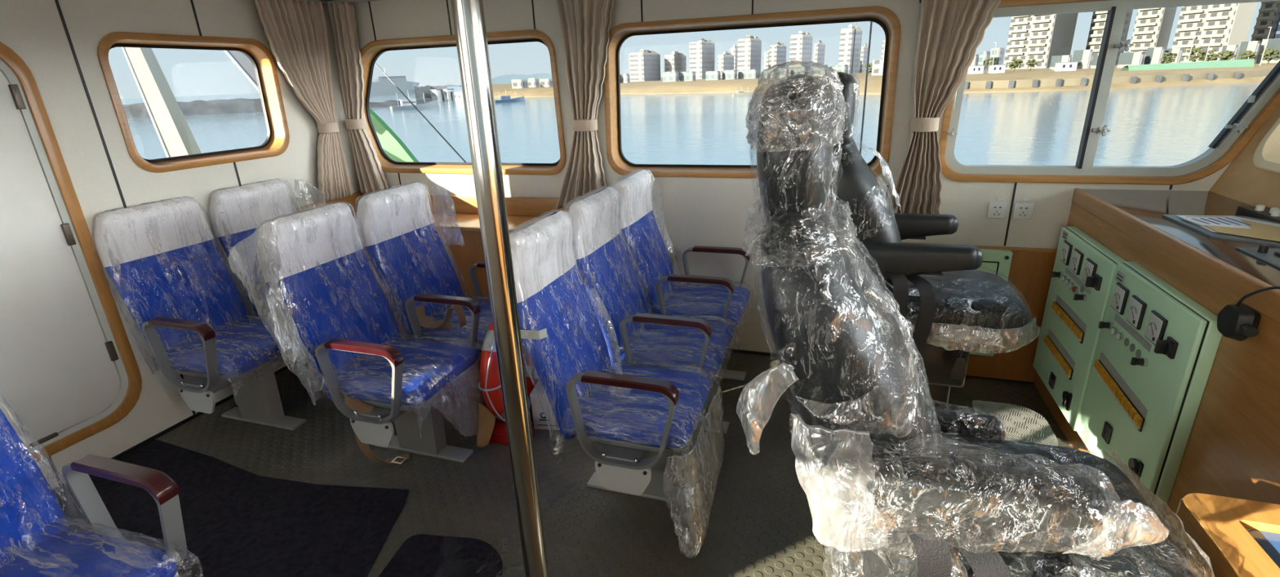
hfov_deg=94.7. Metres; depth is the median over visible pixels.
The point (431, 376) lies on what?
seat cushion
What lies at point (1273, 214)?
switch panel
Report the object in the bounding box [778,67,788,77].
villa
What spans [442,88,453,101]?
hut
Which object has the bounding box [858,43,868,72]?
apartment tower
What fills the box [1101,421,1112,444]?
socket
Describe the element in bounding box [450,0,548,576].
pole
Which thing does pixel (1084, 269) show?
switchboard
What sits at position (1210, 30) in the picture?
lamp post
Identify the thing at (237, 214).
passenger seat
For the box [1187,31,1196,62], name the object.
lamp post
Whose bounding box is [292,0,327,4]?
trim
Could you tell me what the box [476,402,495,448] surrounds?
flap
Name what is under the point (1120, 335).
lamp
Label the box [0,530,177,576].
seat cushion
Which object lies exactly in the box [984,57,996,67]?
street tree
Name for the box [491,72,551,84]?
hills
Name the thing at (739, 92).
fishing boat
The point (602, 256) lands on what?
passenger seat
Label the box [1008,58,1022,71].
street tree
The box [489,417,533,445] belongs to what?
box
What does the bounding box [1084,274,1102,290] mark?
switch
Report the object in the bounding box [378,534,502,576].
carpet
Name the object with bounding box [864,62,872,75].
street tree
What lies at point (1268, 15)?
apartment tower
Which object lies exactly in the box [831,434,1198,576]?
seat cushion
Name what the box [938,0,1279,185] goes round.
window
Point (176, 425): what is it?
baseboard
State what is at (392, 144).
bulwark
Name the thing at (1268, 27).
lamp post
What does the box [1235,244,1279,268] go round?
switch panel
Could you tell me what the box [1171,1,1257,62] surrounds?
apartment tower
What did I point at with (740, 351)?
baseboard
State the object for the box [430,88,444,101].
hut
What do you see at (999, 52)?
house
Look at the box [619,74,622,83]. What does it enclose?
house
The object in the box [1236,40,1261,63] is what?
podium building
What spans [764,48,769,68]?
apartment tower
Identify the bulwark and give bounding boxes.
[368,107,418,162]
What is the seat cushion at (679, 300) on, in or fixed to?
on the passenger seat at (639, 228)
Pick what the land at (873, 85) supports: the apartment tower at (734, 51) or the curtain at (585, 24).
the apartment tower at (734, 51)
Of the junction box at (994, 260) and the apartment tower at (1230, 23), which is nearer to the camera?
the junction box at (994, 260)
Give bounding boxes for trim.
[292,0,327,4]
[323,0,377,5]
[902,242,1057,382]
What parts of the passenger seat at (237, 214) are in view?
backrest, armrest, bracket plate, floor rail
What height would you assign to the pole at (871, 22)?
2.169 m
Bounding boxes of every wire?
[374,62,466,162]
[851,22,856,75]
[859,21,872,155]
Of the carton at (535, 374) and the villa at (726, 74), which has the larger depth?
the villa at (726, 74)
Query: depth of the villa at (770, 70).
277.13 m
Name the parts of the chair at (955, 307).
backrest, arm rail, armrest, armrest, arm rail, seat frame, lever, rail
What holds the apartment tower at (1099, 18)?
on the land at (873, 85)
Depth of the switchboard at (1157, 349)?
2.04 m
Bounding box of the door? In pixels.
[0,41,142,462]
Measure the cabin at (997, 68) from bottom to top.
2.220 m
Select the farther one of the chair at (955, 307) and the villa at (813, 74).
the villa at (813, 74)
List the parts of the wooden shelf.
shelf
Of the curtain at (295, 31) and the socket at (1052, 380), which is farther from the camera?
the curtain at (295, 31)
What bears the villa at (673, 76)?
on the land at (873, 85)
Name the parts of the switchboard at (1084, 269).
label plate, name plate, lock handle, label plate, label plate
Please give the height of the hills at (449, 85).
28.124 m
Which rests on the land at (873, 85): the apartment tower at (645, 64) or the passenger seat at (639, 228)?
the apartment tower at (645, 64)
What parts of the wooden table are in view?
grab handle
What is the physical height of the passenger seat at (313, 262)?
1.219 m
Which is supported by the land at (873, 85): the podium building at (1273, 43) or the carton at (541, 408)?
the podium building at (1273, 43)
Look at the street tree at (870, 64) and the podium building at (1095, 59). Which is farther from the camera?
the street tree at (870, 64)
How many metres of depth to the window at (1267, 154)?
2.54 m
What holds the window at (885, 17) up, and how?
in the wall at (697, 211)
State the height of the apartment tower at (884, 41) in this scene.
21.225 m
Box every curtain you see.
[253,0,351,202]
[327,0,389,192]
[555,0,613,209]
[888,0,1001,213]
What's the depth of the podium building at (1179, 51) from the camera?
163.47 m
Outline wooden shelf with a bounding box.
[296,191,568,353]
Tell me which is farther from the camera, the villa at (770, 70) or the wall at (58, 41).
the villa at (770, 70)
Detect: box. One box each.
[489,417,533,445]
[969,248,1013,356]
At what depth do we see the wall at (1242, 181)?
2.60 m
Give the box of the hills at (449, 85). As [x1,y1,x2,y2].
[444,84,462,86]
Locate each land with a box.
[122,97,262,118]
[368,97,431,107]
[492,62,1277,97]
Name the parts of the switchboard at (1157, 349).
name plate, label plate, label plate, lock handle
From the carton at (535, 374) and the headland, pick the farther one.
the headland
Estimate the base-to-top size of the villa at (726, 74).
5.382 m
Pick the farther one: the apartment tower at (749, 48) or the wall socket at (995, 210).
the apartment tower at (749, 48)
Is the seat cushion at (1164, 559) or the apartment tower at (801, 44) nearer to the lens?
the seat cushion at (1164, 559)
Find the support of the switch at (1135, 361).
attached to the switchboard at (1157, 349)
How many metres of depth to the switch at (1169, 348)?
1.90 m
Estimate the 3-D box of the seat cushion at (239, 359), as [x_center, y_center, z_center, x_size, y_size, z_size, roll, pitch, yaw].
[-2.106,0.302,3.097,0.519,0.112,0.501,4,21,18]
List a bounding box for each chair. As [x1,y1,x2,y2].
[736,60,1217,576]
[822,71,1057,446]
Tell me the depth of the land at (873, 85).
132.06 m
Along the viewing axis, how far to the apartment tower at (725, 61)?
447.52 m
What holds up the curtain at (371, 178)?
hanging from the trim at (334, 1)
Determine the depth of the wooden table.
1.22 m
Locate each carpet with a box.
[53,439,408,576]
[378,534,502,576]
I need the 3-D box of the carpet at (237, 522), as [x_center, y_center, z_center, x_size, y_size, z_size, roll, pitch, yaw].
[-1.868,1.089,2.195,1.890,0.007,1.425,4,21,18]
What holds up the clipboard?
on the console
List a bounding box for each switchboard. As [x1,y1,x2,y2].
[1032,226,1125,431]
[1076,261,1222,521]
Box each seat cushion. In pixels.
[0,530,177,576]
[168,321,300,377]
[268,306,288,323]
[337,340,479,406]
[413,301,492,349]
[568,366,711,448]
[618,320,733,377]
[653,284,750,328]
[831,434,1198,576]
[902,270,1031,339]
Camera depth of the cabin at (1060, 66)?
147.61 m
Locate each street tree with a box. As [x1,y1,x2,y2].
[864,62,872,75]
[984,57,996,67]
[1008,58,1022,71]
[1025,58,1038,71]
[1160,52,1177,63]
[1186,47,1206,62]
[1202,49,1219,61]
[1218,49,1235,60]
[1236,50,1257,60]
[1260,48,1279,64]
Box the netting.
[1121,58,1254,70]
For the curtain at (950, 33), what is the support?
hanging from the wall at (697, 211)
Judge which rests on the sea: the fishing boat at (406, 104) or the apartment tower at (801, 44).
the fishing boat at (406, 104)
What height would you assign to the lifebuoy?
0.641 m
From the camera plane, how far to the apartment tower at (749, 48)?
397.25 m
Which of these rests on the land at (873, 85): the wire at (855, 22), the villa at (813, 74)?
the villa at (813, 74)
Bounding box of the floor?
[155,338,1072,576]
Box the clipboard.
[1162,214,1279,245]
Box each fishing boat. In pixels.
[389,88,439,111]
[493,89,524,102]
[732,86,754,95]
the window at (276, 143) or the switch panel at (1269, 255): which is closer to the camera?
the switch panel at (1269, 255)
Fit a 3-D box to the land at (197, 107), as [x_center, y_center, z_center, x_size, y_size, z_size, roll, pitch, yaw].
[-99.017,-41.327,134.748,43.838,3.754,31.425,4,21,18]
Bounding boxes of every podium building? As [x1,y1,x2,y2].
[1048,54,1072,70]
[1071,48,1093,68]
[1090,55,1098,68]
[1116,51,1145,67]
[1143,46,1164,64]
[1161,48,1183,63]
[1218,44,1239,60]
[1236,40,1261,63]
[1255,38,1279,63]
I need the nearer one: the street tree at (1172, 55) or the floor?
the floor
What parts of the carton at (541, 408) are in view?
lid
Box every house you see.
[511,79,527,88]
[528,77,539,87]
[539,78,552,87]
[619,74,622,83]
[622,73,630,83]
[871,59,884,75]
[970,53,978,65]
[977,51,990,69]
[989,47,1004,64]
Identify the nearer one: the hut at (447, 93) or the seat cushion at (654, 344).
the seat cushion at (654, 344)
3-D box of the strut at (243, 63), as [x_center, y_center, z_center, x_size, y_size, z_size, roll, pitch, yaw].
[-3.461,-1.972,5.146,1.236,0.798,0.175,14,25,39]
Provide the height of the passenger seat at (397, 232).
1.202 m
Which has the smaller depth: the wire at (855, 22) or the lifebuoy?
the lifebuoy
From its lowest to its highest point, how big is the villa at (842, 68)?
5.657 m
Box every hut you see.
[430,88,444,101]
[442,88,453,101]
[451,90,463,100]
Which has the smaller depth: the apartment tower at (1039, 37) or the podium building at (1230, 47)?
the podium building at (1230, 47)
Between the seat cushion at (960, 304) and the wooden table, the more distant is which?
the seat cushion at (960, 304)
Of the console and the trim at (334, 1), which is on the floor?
the console
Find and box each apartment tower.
[629,49,660,81]
[664,51,686,79]
[688,38,715,79]
[717,51,733,77]
[729,44,737,71]
[737,35,761,77]
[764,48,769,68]
[768,41,786,75]
[788,31,813,75]
[813,40,825,64]
[838,24,862,73]
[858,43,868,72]
[880,40,885,59]
[1004,12,1078,69]
[1085,8,1133,66]
[1128,6,1177,62]
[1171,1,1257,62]
[1251,0,1279,57]
[1273,17,1279,38]
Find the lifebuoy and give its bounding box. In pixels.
[477,322,538,422]
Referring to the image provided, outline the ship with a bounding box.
[369,67,419,95]
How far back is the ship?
368.66 m
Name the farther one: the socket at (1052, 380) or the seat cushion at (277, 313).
the seat cushion at (277, 313)
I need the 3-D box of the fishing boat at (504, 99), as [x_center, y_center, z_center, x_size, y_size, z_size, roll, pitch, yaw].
[-30.490,-44.919,137.684,7.140,3.240,2.100,-10,21,-21]
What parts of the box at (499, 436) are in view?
lid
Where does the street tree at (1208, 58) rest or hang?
on the land at (873, 85)
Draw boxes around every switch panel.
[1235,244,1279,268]
[1237,204,1279,222]
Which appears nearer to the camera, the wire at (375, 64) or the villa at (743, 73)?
the wire at (375, 64)
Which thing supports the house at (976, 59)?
on the land at (873, 85)
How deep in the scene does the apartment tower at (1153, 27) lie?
237.62 m
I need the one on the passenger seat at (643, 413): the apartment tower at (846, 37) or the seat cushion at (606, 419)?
the seat cushion at (606, 419)
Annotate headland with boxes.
[413,84,447,101]
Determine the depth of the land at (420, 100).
140.96 m
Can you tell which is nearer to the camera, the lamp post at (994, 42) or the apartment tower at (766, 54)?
the lamp post at (994, 42)
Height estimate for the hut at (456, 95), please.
2.545 m
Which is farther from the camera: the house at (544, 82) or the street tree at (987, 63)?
the house at (544, 82)
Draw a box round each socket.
[986,197,1007,218]
[1012,198,1034,219]
[1048,372,1056,389]
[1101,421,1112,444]
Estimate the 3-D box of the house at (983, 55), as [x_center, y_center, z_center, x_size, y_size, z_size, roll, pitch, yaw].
[163.525,-107.822,280.372,2.927,9.308,3.611,-13,22,-27]
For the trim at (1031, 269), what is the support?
attached to the wall at (697, 211)
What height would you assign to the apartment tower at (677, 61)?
20.115 m
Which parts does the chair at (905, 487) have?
backrest, armrest, armrest, arm rail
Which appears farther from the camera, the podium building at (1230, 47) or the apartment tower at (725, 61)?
the apartment tower at (725, 61)
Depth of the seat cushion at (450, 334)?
3.09 m
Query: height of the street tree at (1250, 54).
3.289 m
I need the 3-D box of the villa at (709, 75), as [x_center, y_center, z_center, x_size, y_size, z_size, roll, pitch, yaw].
[35.108,-101.681,282.920,6.864,5.225,2.484,13,25,37]
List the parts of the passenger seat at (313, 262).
backrest, armrest, bracket plate, floor rail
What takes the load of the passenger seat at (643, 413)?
on the floor
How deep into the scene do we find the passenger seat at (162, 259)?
2.98 m
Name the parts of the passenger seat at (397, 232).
backrest, armrest, bracket plate, floor rail, armrest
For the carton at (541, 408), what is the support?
on the floor
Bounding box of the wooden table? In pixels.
[1175,493,1279,576]
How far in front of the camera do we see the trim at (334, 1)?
3.81 m
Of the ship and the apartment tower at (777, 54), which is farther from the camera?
the apartment tower at (777, 54)
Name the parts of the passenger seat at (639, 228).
backrest, armrest, armrest, floor rail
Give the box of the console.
[1034,187,1279,542]
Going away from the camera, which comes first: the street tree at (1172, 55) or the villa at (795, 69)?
the street tree at (1172, 55)
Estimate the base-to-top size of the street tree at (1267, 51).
3.464 m
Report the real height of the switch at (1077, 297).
0.028 m
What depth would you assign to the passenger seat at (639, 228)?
3.29 m
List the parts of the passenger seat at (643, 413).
backrest, armrest, bracket plate, floor rail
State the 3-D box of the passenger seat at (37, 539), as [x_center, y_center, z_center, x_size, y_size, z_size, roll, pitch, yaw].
[-1.712,0.692,1.515,0.750,1.202,0.601,4,21,18]
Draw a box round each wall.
[0,0,360,489]
[326,0,1231,353]
[964,69,1271,89]
[1208,103,1279,208]
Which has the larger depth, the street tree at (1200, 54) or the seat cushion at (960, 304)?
the street tree at (1200, 54)
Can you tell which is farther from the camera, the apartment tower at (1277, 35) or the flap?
the apartment tower at (1277, 35)
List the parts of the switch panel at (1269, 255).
knob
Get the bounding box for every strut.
[121,47,201,157]
[223,50,258,91]
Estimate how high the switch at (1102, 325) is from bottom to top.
0.028 m
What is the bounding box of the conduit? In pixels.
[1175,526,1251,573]
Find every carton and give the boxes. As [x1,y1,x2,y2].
[529,379,559,430]
[533,368,539,379]
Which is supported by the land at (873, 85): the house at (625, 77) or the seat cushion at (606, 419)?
the house at (625, 77)
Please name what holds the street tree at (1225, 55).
on the land at (873, 85)
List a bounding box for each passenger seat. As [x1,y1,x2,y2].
[0,406,203,576]
[94,195,306,430]
[208,177,392,372]
[225,201,490,466]
[356,182,492,397]
[509,209,725,558]
[567,185,739,433]
[612,168,754,381]
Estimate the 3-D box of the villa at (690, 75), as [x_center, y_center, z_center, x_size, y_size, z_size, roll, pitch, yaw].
[23.001,-101.838,284.326,7.351,5.443,2.672,12,24,35]
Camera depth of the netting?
118.57 m
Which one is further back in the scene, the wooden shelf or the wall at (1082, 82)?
the wall at (1082, 82)
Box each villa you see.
[662,71,678,81]
[680,71,695,81]
[705,71,720,79]
[722,69,737,79]
[737,69,759,79]
[761,68,777,78]
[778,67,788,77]
[790,66,808,76]
[811,64,827,76]
[830,64,848,73]
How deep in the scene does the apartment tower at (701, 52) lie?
402.53 m
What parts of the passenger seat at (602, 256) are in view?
backrest, armrest, floor rail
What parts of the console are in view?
edge rail, cable cap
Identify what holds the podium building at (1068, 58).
on the land at (873, 85)
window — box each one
[97,31,289,173]
[360,29,565,175]
[604,5,900,178]
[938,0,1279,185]
[1253,117,1279,173]
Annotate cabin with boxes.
[967,65,984,74]
[987,64,1005,73]
[1053,61,1078,71]
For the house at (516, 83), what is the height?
4.521 m
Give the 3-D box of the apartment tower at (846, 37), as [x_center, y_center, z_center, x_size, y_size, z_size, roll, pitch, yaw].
[127.663,-144.564,358.051,10.954,28.853,7.837,-17,25,-36]
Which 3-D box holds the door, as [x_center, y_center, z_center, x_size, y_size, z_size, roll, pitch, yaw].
[-2.833,-0.005,2.161,0.080,1.810,1.405,4,21,18]
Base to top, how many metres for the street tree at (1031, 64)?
3.424 m
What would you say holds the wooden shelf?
on the floor
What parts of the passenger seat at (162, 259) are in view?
backrest, armrest, bracket plate, floor rail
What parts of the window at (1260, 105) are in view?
star knob, star knob, star knob, star knob, slide rail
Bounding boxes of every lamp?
[1110,327,1141,358]
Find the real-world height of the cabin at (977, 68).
2.220 m
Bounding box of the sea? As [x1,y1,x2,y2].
[120,81,1262,166]
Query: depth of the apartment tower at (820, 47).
422.36 m
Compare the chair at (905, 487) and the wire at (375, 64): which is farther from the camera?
the wire at (375, 64)
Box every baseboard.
[52,361,298,492]
[726,348,1034,384]
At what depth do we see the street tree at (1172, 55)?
148.48 m
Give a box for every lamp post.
[991,42,996,73]
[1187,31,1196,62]
[1204,30,1213,61]
[1259,26,1271,65]
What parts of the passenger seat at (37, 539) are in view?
backrest, armrest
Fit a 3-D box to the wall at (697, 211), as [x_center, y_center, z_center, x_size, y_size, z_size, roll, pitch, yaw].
[0.539,-0.663,3.526,5.630,2.280,0.103,4,21,18]
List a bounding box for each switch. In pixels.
[1051,271,1060,277]
[1073,293,1083,300]
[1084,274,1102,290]
[1097,321,1109,328]
[1130,357,1143,365]
[1153,336,1178,359]
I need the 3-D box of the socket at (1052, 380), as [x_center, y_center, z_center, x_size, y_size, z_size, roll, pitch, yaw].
[2.017,0.451,2.884,0.008,0.068,0.060,4,21,18]
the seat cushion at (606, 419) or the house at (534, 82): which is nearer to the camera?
the seat cushion at (606, 419)
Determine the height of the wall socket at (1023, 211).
0.109 m

